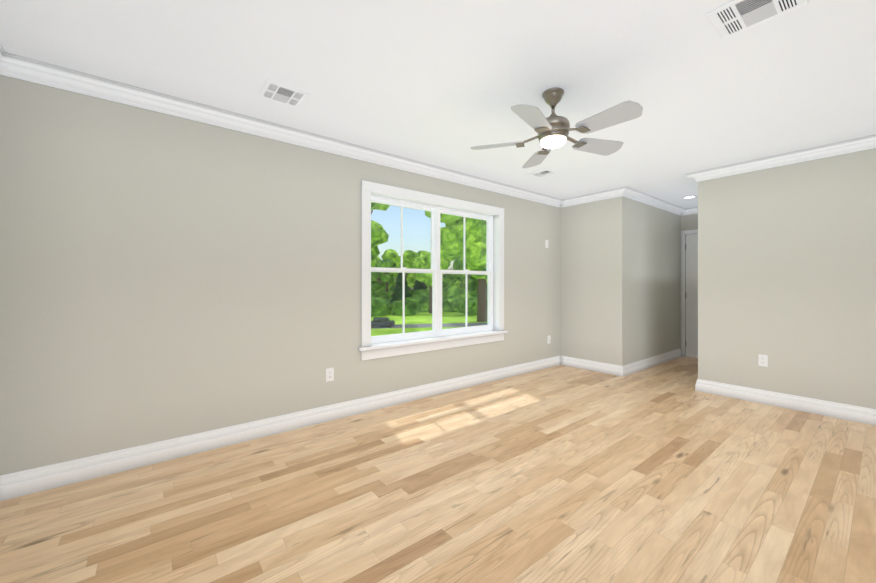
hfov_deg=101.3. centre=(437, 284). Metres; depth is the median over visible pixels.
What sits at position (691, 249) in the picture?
hall door
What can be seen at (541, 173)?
ceiling vent
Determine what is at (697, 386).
baseboard
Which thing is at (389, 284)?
tree
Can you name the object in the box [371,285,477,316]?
tree
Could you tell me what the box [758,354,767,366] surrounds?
electrical outlet
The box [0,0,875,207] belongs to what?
ceiling
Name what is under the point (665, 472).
floor
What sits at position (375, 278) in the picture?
tree
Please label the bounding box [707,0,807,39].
ceiling vent
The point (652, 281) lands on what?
wall
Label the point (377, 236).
tree
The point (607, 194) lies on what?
crown molding
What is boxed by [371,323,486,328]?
road
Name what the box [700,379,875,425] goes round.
baseboard
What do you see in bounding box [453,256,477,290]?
tree
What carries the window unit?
in the wall at (164, 277)
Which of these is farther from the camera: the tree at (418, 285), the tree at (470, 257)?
the tree at (418, 285)
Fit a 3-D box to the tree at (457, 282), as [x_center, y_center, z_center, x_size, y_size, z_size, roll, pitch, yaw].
[5.483,-0.120,75.882,7.673,8.751,5.579,0,0,-39]
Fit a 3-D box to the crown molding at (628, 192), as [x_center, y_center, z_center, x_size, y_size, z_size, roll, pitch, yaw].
[3.220,-1.203,5.277,2.216,0.094,0.096,0,0,-39]
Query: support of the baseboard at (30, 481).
attached to the wall at (164, 277)
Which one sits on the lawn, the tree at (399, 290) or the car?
the tree at (399, 290)
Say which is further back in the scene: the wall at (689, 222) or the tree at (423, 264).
the tree at (423, 264)
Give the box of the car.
[371,317,394,327]
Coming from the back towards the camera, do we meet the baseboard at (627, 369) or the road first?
the road
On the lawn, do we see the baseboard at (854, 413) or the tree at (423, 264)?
the tree at (423, 264)
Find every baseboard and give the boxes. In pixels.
[0,356,559,500]
[560,355,619,375]
[620,348,681,376]
[695,379,699,391]
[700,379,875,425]
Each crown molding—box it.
[0,44,11,75]
[0,53,563,207]
[564,188,623,206]
[616,186,687,215]
[685,172,695,180]
[688,207,697,214]
[696,134,875,182]
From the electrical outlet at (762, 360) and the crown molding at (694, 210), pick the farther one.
the crown molding at (694, 210)
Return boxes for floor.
[0,356,875,582]
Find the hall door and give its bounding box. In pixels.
[685,233,697,357]
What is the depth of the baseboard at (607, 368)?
5.00 m
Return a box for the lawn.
[371,310,486,342]
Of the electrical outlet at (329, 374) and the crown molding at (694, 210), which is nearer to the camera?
the electrical outlet at (329, 374)
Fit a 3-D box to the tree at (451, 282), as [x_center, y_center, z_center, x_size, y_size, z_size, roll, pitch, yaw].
[-0.045,0.138,61.881,7.362,8.208,4.445,0,0,-39]
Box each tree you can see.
[371,202,389,266]
[371,259,393,291]
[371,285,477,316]
[380,263,396,292]
[381,249,416,283]
[389,263,412,309]
[411,280,427,293]
[413,251,451,312]
[425,211,486,321]
[442,269,456,287]
[452,280,460,286]
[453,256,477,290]
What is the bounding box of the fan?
[470,88,642,167]
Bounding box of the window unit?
[358,180,506,360]
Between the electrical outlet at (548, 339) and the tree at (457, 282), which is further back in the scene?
the tree at (457, 282)
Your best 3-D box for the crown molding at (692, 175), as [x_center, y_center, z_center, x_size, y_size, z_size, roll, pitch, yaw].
[3.678,-1.204,4.704,2.216,0.094,0.096,0,0,-39]
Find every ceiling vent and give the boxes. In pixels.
[258,80,307,107]
[526,168,556,177]
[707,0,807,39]
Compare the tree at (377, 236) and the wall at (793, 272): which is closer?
the wall at (793, 272)
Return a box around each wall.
[0,75,560,474]
[561,148,875,408]
[626,198,680,363]
[681,214,697,230]
[698,180,710,380]
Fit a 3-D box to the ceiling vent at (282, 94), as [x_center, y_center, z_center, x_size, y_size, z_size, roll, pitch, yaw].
[-1.019,-1.249,2.365,0.250,0.008,0.240,0,0,-39]
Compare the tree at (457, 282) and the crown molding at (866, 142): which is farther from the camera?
the tree at (457, 282)
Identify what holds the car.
on the road
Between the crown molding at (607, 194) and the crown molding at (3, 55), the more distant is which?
the crown molding at (607, 194)
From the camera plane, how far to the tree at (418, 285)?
62.86 m
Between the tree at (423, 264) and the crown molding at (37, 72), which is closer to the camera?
the crown molding at (37, 72)
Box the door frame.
[680,229,697,356]
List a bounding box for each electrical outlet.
[326,367,333,381]
[547,335,550,343]
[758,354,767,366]
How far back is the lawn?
42.65 m
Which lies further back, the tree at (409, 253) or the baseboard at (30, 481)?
the tree at (409, 253)
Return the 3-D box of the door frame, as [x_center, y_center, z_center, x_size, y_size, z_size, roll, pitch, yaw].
[4.355,0.144,5.713,0.139,2.091,0.826,0,0,-39]
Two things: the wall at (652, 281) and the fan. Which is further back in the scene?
the wall at (652, 281)
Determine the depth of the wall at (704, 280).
3.98 m
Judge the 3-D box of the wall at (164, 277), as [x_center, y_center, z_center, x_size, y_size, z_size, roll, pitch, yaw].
[-0.406,-0.032,3.718,5.827,2.440,0.200,0,0,-39]

